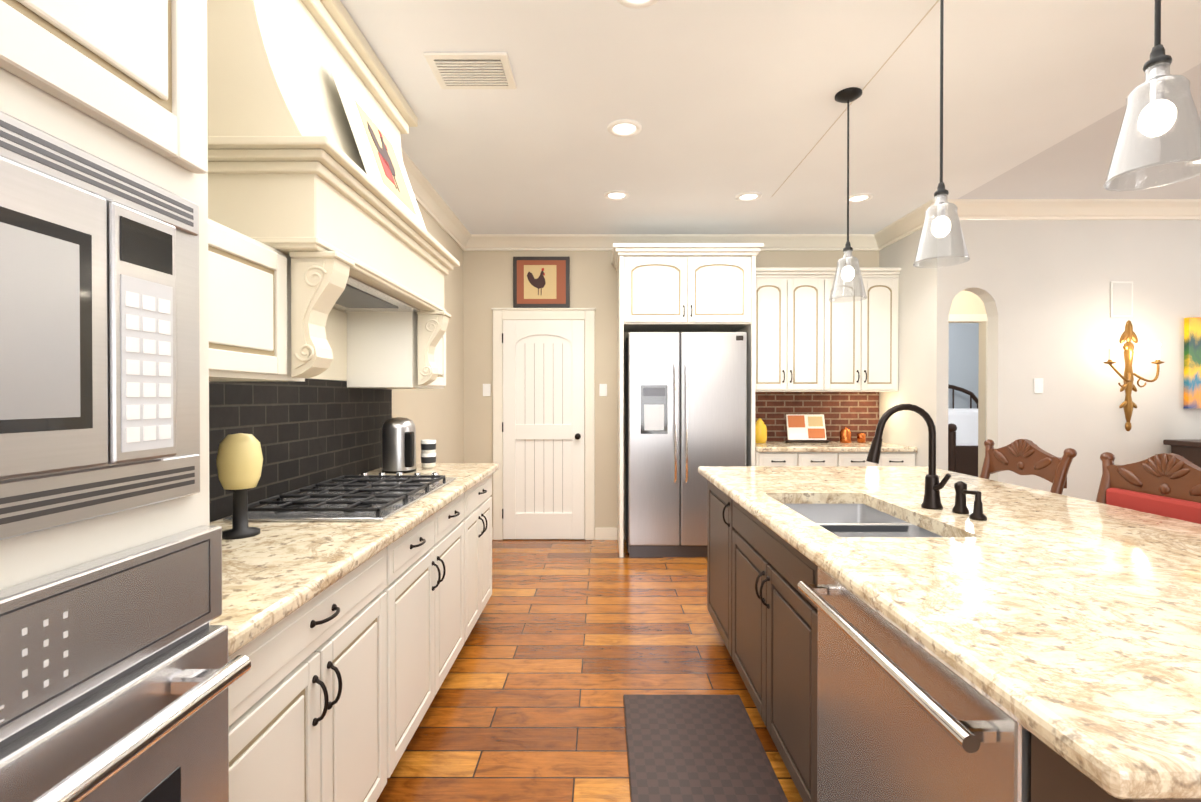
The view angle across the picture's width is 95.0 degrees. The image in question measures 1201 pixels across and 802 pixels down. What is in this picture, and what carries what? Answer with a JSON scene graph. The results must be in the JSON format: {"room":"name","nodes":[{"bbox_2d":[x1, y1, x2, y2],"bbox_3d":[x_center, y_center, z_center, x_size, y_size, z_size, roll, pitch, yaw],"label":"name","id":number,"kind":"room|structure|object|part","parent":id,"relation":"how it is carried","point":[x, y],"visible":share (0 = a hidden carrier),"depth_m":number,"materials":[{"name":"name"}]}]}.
{"room":"kitchen","nodes":[
{"label":"kitchen","id":0,"kind":"room"},
{"bbox_2d":[216,202,463,520],"bbox_3d":[-1.339,-0.084,0.548,0.120,2.800,9.350,0,0,0],"label":"wall","id":1,"kind":"structure","parent":0,"point":[437,415],"depth_m":4.57,"materials":[{"name":"paint"}]},
{"bbox_2d":[207,0,459,388],"bbox_3d":[-1.014,-0.778,2.088,0.517,1.428,2.380,0,0,0],"label":"range hood","id":2,"kind":"object","parent":1,"relation":"attached to","point":[311,223],"visible":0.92,"depth_m":1.65,"materials":[{"name":"paint"}]},
{"bbox_2d":[328,58,426,230],"bbox_3d":[-0.901,-1.001,2.316,0.024,0.540,0.600,-19,0,0],"label":"framed picture","id":3,"kind":"object","parent":2,"relation":"attached to","point":[379,152],"visible":0.94,"depth_m":2.20,"materials":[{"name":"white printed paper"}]},
{"bbox_2d":[401,147,472,250],"bbox_3d":[-1.231,-1.421,0.479,0.095,0.125,9.230,0,0,0],"label":"crown molding","id":4,"kind":"structure","parent":1,"relation":"attached to","point":[433,204],"depth_m":4.08,"materials":[{"name":"paint"}]},
{"bbox_2d":[376,539,802,801],"bbox_3d":[1.910,1.354,2.376,14.000,0.100,15.000,0,0,0],"label":"floor","id":5,"kind":"structure","parent":0,"point":[569,644],"depth_m":2.61,"materials":[{"name":"brown wood"}]},
{"bbox_2d":[0,0,250,801],"bbox_3d":[-0.898,0.006,0.485,0.755,2.620,0.825,0,0,0],"label":"tall cabinet","id":6,"kind":"object","parent":5,"relation":"on","point":[120,674],"visible":1,"depth_m":0.68,"materials":[{"name":"wood"}]},
{"bbox_2d":[229,543,400,801],"bbox_3d":[-0.970,0.873,1.349,0.607,0.875,0.881,0,0,0],"label":"base cabinet","id":7,"kind":"object","parent":5,"relation":"on","point":[348,639],"depth_m":1.34,"materials":[{"name":"white wood"}]},
{"bbox_2d":[210,463,498,661],"bbox_3d":[-0.949,0.410,2.151,0.647,0.040,2.490,0,0,0],"label":"countertop","id":8,"kind":"structure","parent":7,"relation":"on","point":[269,577],"depth_m":1.42,"materials":[{"name":"beige stone"}]},
{"bbox_2d":[216,433,262,538],"bbox_3d":[-1.057,0.244,1.615,0.116,0.300,0.116,0,0,0],"label":"candle holder","id":9,"kind":"object","parent":8,"relation":"on","point":[239,461],"visible":0.96,"depth_m":1.58,"materials":[{"name":"black metal"}]},
{"bbox_2d":[223,472,456,521],"bbox_3d":[-0.965,0.368,2.245,0.520,0.042,0.920,0,0,0],"label":"cooktop","id":10,"kind":"object","parent":8,"relation":"in","point":[366,497],"visible":0.98,"depth_m":2.05,"materials":[{"name":"metal"}]},
{"bbox_2d":[382,417,416,473],"bbox_3d":[-1.096,0.236,3.035,0.185,0.297,0.241,0,0,0],"label":"toaster","id":11,"kind":"object","parent":8,"relation":"on","point":[398,444],"visible":0.98,"depth_m":2.93,"materials":[{"name":"silver metal"}]},
{"bbox_2d":[421,439,435,467],"bbox_3d":[-0.989,0.303,3.165,0.087,0.160,0.087,0,0,0],"label":"mugs","id":12,"kind":"object","parent":8,"relation":"on","point":[428,453],"visible":1,"depth_m":3.13,"materials":[{"name":"white ceramic"}]},
{"bbox_2d":[401,491,472,755],"bbox_3d":[-0.968,0.867,2.214,0.607,0.875,1.092,0,0,0],"label":"base cabinet","id":13,"kind":"object","parent":5,"relation":"on","point":[437,560],"depth_m":2.18,"materials":[{"name":"white wood"}]},
{"bbox_2d":[473,475,491,626],"bbox_3d":[-0.967,0.862,3.008,0.607,0.875,0.741,0,0,0],"label":"base cabinet","id":14,"kind":"object","parent":5,"relation":"on","point":[482,503],"depth_m":3.07,"materials":[{"name":"white wood"}]},
{"bbox_2d":[625,332,746,556],"bbox_3d":[0.715,0.361,4.756,0.970,1.855,0.632,0,0,0],"label":"fridge","id":15,"kind":"object","parent":5,"relation":"on","point":[686,405],"visible":0.98,"depth_m":4.51,"materials":[{"name":"grey metal"}]},
{"bbox_2d":[612,243,763,556],"bbox_3d":[0.716,0.003,4.785,1.227,2.570,0.622,0,0,0],"label":"cabinet","id":16,"kind":"object","parent":5,"relation":"on","point":[686,287],"visible":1,"depth_m":4.53,"materials":[{"name":"wood"}]},
{"bbox_2d":[623,695,787,801],"bbox_3d":[0.354,1.299,1.859,0.510,0.016,1.120,0,0,0],"label":"kitchen mat","id":17,"kind":"object","parent":5,"relation":"on","point":[695,748],"visible":0.98,"depth_m":2.02,"materials":[{"name":"rubber"}]},
{"bbox_2d":[755,452,846,465],"bbox_3d":[1.636,0.850,4.792,0.716,0.875,0.617,0,0,0],"label":"base cabinet","id":18,"kind":"object","parent":5,"relation":"on","point":[761,458],"depth_m":4.48,"materials":[{"name":"white wood"}]},
{"bbox_2d":[755,440,916,451],"bbox_3d":[1.925,0.393,4.778,1.294,0.040,0.637,0,0,0],"label":"countertop","id":19,"kind":"structure","parent":18,"relation":"on","point":[770,445],"depth_m":4.47,"materials":[{"name":"beige stone"}]},
{"bbox_2d":[755,418,766,442],"bbox_3d":[1.415,0.262,4.890,0.124,0.220,0.124,0,0,0],"label":"canister","id":20,"kind":"object","parent":19,"relation":"on","point":[760,431],"visible":0.88,"depth_m":4.84,"materials":[{"name":"yellow ceramic"}]},
{"bbox_2d":[785,414,829,441],"bbox_3d":[1.845,0.242,4.931,0.380,0.250,0.060,0,-15,0],"label":"cookbook stand","id":21,"kind":"object","parent":19,"relation":"on","point":[805,427],"visible":1,"depth_m":4.93,"materials":[{"name":"white paper"}]},
{"bbox_2d":[840,427,850,442],"bbox_3d":[2.186,0.301,4.909,0.095,0.142,0.095,0,0,-9],"label":"copper canister","id":22,"kind":"object","parent":19,"relation":"on","point":[845,434],"depth_m":4.87,"materials":[{"name":"orange metal"}]},
{"bbox_2d":[857,433,865,442],"bbox_3d":[2.336,0.329,4.929,0.073,0.085,0.073,0,0,-12],"label":"copper canister","id":23,"kind":"object","parent":19,"relation":"on","point":[861,437],"depth_m":4.90,"materials":[{"name":"orange metal"}]},
{"bbox_2d":[847,452,914,465],"bbox_3d":[2.222,0.850,4.791,0.700,0.875,0.617,0,0,0],"label":"base cabinet","id":24,"kind":"object","parent":5,"relation":"on","point":[853,458],"depth_m":4.48,"materials":[{"name":"white wood"}]},
{"bbox_2d":[700,474,1200,801],"bbox_3d":[1.159,0.870,1.895,1.260,0.875,2.580,0,0,0],"label":"kitchen island","id":25,"kind":"object","parent":5,"relation":"on","point":[885,636],"depth_m":1.34,"materials":[{"name":"stone"}]},
{"bbox_2d":[698,466,1200,793],"bbox_3d":[1.235,0.416,1.899,1.348,0.058,2.605,0,0,0],"label":"island countertop","id":26,"kind":"structure","parent":25,"relation":"on","point":[1080,618],"depth_m":1.10,"materials":[{"name":"beige stone"}]},
{"bbox_2d":[866,404,950,509],"bbox_3d":[1.098,0.198,1.964,0.271,0.376,0.120,0,0,0],"label":"faucet","id":27,"kind":"object","parent":26,"relation":"on","point":[933,487],"visible":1,"depth_m":1.98,"materials":[{"name":"black metal"}]},
{"bbox_2d":[952,481,968,513],"bbox_3d":[1.247,0.332,1.905,0.050,0.110,0.050,0,0,0],"label":"sprayer","id":28,"kind":"object","parent":26,"relation":"on","point":[960,507],"visible":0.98,"depth_m":1.89,"materials":[{"name":"black metal"}]},
{"bbox_2d":[962,490,986,520],"bbox_3d":[1.225,0.339,1.806,0.075,0.096,0.048,0,0,0],"label":"soap dispenser","id":29,"kind":"object","parent":26,"relation":"on","point":[977,514],"visible":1,"depth_m":1.80,"materials":[{"name":"black metal"}]},
{"bbox_2d":[948,384,977,476],"bbox_3d":[4.669,0.498,7.001,1.880,1.550,2.258,0,0,0],"label":"bed","id":30,"kind":"object","parent":5,"relation":"on","point":[962,440],"visible":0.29,"depth_m":7.66,"materials":[{"name":"white fabric"}]},
{"bbox_2d":[980,439,1076,494],"bbox_3d":[1.754,0.741,2.582,0.520,1.127,0.534,0,0,0],"label":"chair","id":31,"kind":"object","parent":5,"relation":"on","point":[1024,457],"visible":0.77,"depth_m":2.53,"materials":[{"name":"brown wood"}]},
{"bbox_2d":[1096,452,1200,523],"bbox_3d":[1.753,0.745,1.922,0.520,1.127,0.534,0,0,0],"label":"chair","id":32,"kind":"object","parent":5,"relation":"on","point":[1166,484],"visible":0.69,"depth_m":1.94,"materials":[{"name":"brown wood"}]},
{"bbox_2d":[1163,439,1200,467],"bbox_3d":[4.993,0.793,3.961,1.440,1.000,0.450,0,0,0],"label":"console table","id":33,"kind":"object","parent":5,"relation":"on","point":[1189,449],"visible":0.25,"depth_m":4.04,"materials":[{"name":"brown wood"}]},
{"bbox_2d":[463,251,878,539],"bbox_3d":[0.713,-0.115,5.159,3.965,2.800,0.120,0,0,0],"label":"wall","id":34,"kind":"structure","parent":0,"point":[487,281],"depth_m":5.10,"materials":[{"name":"paint"}]},
{"bbox_2d":[483,384,489,395],"bbox_3d":[-1.055,-0.102,5.095,0.070,0.115,0.009,0,0,0],"label":"switch plate","id":35,"kind":"object","parent":34,"relation":"attached to","point":[486,387],"depth_m":5.09,"materials":[{"name":"white plastic"}]},
{"bbox_2d":[513,257,569,307],"bbox_3d":[-0.545,-1.094,5.069,0.520,0.470,0.026,0,0,0],"label":"framed picture","id":36,"kind":"object","parent":34,"relation":"attached to","point":[541,282],"visible":1,"depth_m":5.06,"materials":[{"name":"black"}]},
{"bbox_2d":[491,308,595,539],"bbox_3d":[-0.525,0.215,5.056,0.964,2.143,0.088,0,0,0],"label":"pantry door","id":37,"kind":"structure","parent":34,"relation":"in","point":[538,418],"depth_m":5.09,"materials":[{"name":"paint"}]},
{"bbox_2d":[492,528,616,539],"bbox_3d":[3.321,1.236,4.252,9.185,0.110,1.700,0,0,0],"label":"baseboard","id":38,"kind":"structure","parent":34,"relation":"attached to","point":[605,533],"depth_m":5.09,"materials":[{"name":"paint"}]},
{"bbox_2d":[599,384,606,395],"bbox_3d":[0.025,-0.102,5.093,0.070,0.115,0.009,0,0,0],"label":"switch plate","id":39,"kind":"object","parent":34,"relation":"attached to","point":[602,387],"depth_m":5.09,"materials":[{"name":"white plastic"}]},
{"bbox_2d":[473,234,872,250],"bbox_3d":[0.713,-1.451,5.042,3.725,0.125,0.095,0,0,0],"label":"crown molding","id":40,"kind":"structure","parent":34,"relation":"attached to","point":[481,242],"depth_m":5.03,"materials":[{"name":"paint"}]},
{"bbox_2d":[755,271,834,391],"bbox_3d":[1.629,-0.586,4.913,0.701,1.005,0.355,0,0,0],"label":"upper cabinet","id":41,"kind":"object","parent":34,"relation":"attached to","point":[810,337],"depth_m":4.74,"materials":[{"name":"wood"}]},
{"bbox_2d":[831,271,899,391],"bbox_3d":[2.222,-0.586,4.912,0.701,1.005,0.355,0,0,0],"label":"upper cabinet","id":42,"kind":"object","parent":34,"relation":"attached to","point":[864,344],"depth_m":4.74,"materials":[{"name":"wood"}]},
{"bbox_2d":[340,0,1200,233],"bbox_3d":[1.910,-1.546,2.357,14.000,0.100,15.000,0,0,0],"label":"ceiling","id":43,"kind":"structure","parent":0,"point":[723,103],"depth_m":2.81,"materials":[{"name":"paint"}]},
{"bbox_2d":[423,52,516,88],"bbox_3d":[-0.580,-1.488,2.492,0.360,0.017,0.270,0,0,0],"label":"ceiling vent","id":44,"kind":"object","parent":43,"relation":"in","point":[471,70],"visible":0.98,"depth_m":2.46,"materials":[{"name":"white metal"}]},
{"bbox_2d":[604,190,629,199],"bbox_3d":[0.118,-1.501,4.021,0.190,0.011,0.190,0,0,0],"label":"recessed light","id":45,"kind":"object","parent":43,"relation":"in","point":[616,195],"visible":1,"depth_m":4.01,"materials":[{"name":"white plastic"}]},
{"bbox_2d":[607,119,641,136],"bbox_3d":[0.131,-1.494,3.021,0.190,0.011,0.190,0,0,0],"label":"recessed light","id":46,"kind":"object","parent":43,"relation":"in","point":[624,128],"visible":1,"depth_m":3.01,"materials":[{"name":"white plastic"}]},
{"bbox_2d":[617,0,658,8],"bbox_3d":[0.139,-1.487,1.991,0.190,0.011,0.190,0,0,0],"label":"recessed light","id":47,"kind":"object","parent":43,"relation":"in","point":[636,4],"visible":1,"depth_m":2.05,"materials":[{"name":"white plastic"}]},
{"bbox_2d":[735,191,761,201],"bbox_3d":[1.088,-1.501,4.049,0.190,0.011,0.190,0,0,0],"label":"recessed light","id":48,"kind":"object","parent":43,"relation":"in","point":[748,196],"visible":1,"depth_m":4.05,"materials":[{"name":"white plastic"}]},
{"bbox_2d":[829,87,866,302],"bbox_3d":[1.210,-0.997,2.692,0.172,1.002,0.172,0,0,0],"label":"pendant light","id":49,"kind":"object","parent":43,"relation":"hanging from","point":[849,95],"depth_m":2.68,"materials":[{"name":"clear glass"}]},
{"bbox_3d":[1.210,-0.615,2.694,0.172,0.237,0.172,0,0,0],"label":"pendant light shade","id":50,"kind":"part","parent":49,"relation":"part of","materials":[{"name":"clear glass"}]},
{"bbox_2d":[841,251,854,280],"bbox_3d":[1.210,-0.659,2.694,0.060,0.146,0.058,0,0,0],"label":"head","id":51,"kind":"object","parent":49,"relation":"attached to","point":[847,277],"visible":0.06,"depth_m":2.68},
{"bbox_2d":[772,0,938,196],"bbox_3d":[1.258,-1.489,1.458,0.006,0.002,5.200,0,0,0],"label":"joint","id":52,"kind":"object","parent":43,"relation":"attached to","point":[864,87],"visible":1,"depth_m":2.54,"materials":[{"name":"beige"}]},
{"bbox_2d":[845,193,872,202],"bbox_3d":[1.913,-1.501,4.077,0.190,0.011,0.190,0,0,0],"label":"recessed light","id":53,"kind":"object","parent":43,"relation":"in","point":[858,197],"visible":0.96,"depth_m":4.07,"materials":[{"name":"white plastic"}]},
{"bbox_2d":[913,0,969,267],"bbox_3d":[1.209,-0.992,1.952,0.172,1.002,0.172,0,0,0],"label":"pendant light","id":54,"kind":"object","parent":43,"relation":"hanging from","point":[941,190],"depth_m":1.95,"materials":[{"name":"clear glass"}]},
{"bbox_2d":[931,195,950,237],"bbox_3d":[1.209,-0.654,1.954,0.060,0.146,0.058,0,0,0],"label":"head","id":55,"kind":"object","parent":54,"relation":"attached to","point":[942,226],"depth_m":1.94},
{"bbox_3d":[1.209,-0.610,1.954,0.172,0.237,0.172,0,0,0],"label":"pendant light shade","id":56,"kind":"part","parent":54,"relation":"part of","materials":[{"name":"clear glass"}]},
{"bbox_2d":[1103,0,1200,190],"bbox_3d":[1.208,-0.987,1.192,0.172,1.002,0.172,0,0,0],"label":"pendant light","id":57,"kind":"object","parent":43,"relation":"hanging from","point":[1157,55],"depth_m":1.19,"materials":[{"name":"clear glass"}]},
{"bbox_3d":[1.208,-0.605,1.194,0.172,0.237,0.172,0,0,0],"label":"pendant light shade","id":58,"kind":"part","parent":57,"relation":"part of","materials":[{"name":"clear glass"}]},
{"bbox_2d":[1138,65,1176,136],"bbox_3d":[1.208,-0.649,1.194,0.060,0.146,0.058,0,0,0],"label":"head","id":59,"kind":"object","parent":57,"relation":"attached to","point":[1158,99],"visible":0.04,"depth_m":1.18},
{"bbox_2d":[1185,158,1200,165],"bbox_3d":[3.762,-1.497,3.413,0.190,0.011,0.190,0,0,0],"label":"recessed light","id":60,"kind":"object","parent":43,"relation":"in","point":[1192,163],"depth_m":3.46,"materials":[{"name":"white plastic"}]},
{"bbox_2d":[879,228,927,465],"bbox_3d":[2.635,-0.112,4.715,0.120,2.800,0.760,0,0,0],"label":"wall","id":61,"kind":"structure","parent":0,"point":[906,427],"depth_m":4.57,"materials":[{"name":"paint"}]},
{"bbox_2d":[873,206,930,250],"bbox_3d":[2.527,-1.448,4.601,0.095,0.125,0.750,0,0,0],"label":"crown molding","id":62,"kind":"structure","parent":61,"relation":"attached to","point":[909,223],"depth_m":4.66,"materials":[{"name":"paint"}]},
{"bbox_2d":[948,323,978,408],"bbox_3d":[4.822,-0.136,8.310,4.200,2.800,0.100,0,0,0],"label":"wall","id":63,"kind":"structure","parent":0,"point":[963,365],"depth_m":8.25,"materials":[{"name":"paint"}]},
{"bbox_2d":[949,291,986,476],"bbox_3d":[3.606,-0.116,5.356,1.820,2.800,0.115,0,0,0],"label":"wall","id":64,"kind":"structure","parent":0,"point":[967,306],"depth_m":5.29,"materials":[{"name":"paint"}]},
{"bbox_2d":[927,220,1200,501],"bbox_3d":[5.244,-0.109,4.269,5.340,2.800,0.120,0,0,0],"label":"wall","id":65,"kind":"structure","parent":0,"point":[1041,289],"depth_m":4.21,"materials":[{"name":"paint"}]},
{"bbox_2d":[1034,378,1042,392],"bbox_3d":[3.349,-0.116,4.206,0.070,0.115,0.009,0,0,0],"label":"switch plate","id":66,"kind":"object","parent":65,"relation":"attached to","point":[1038,385],"depth_m":4.20,"materials":[{"name":"white plastic"}]},
{"bbox_2d":[921,199,1200,222],"bbox_3d":[5.196,-1.446,4.153,5.435,0.125,0.095,0,0,0],"label":"crown molding","id":67,"kind":"structure","parent":65,"relation":"attached to","point":[968,209],"depth_m":4.15,"materials":[{"name":"paint"}]},
{"bbox_2d":[1111,281,1132,316],"bbox_3d":[3.980,-0.776,4.201,0.170,0.275,0.008,0,0,0],"label":"air vent","id":68,"kind":"object","parent":65,"relation":"in","point":[1121,298],"visible":1,"depth_m":4.19,"materials":[{"name":"white"}]},
{"bbox_2d":[1103,320,1164,430],"bbox_3d":[4.003,-0.191,4.139,0.436,0.845,0.127,0,0,0],"label":"sconce","id":69,"kind":"object","parent":65,"relation":"attached to","point":[1128,404],"visible":1,"depth_m":4.16,"materials":[{"name":"gold metal"}]},
{"bbox_2d":[1184,317,1200,408],"bbox_3d":[5.011,-0.288,4.188,1.105,0.690,0.035,0,0,0],"label":"painting","id":70,"kind":"object","parent":65,"relation":"attached to","point":[1192,362],"visible":1,"depth_m":4.17}
]}

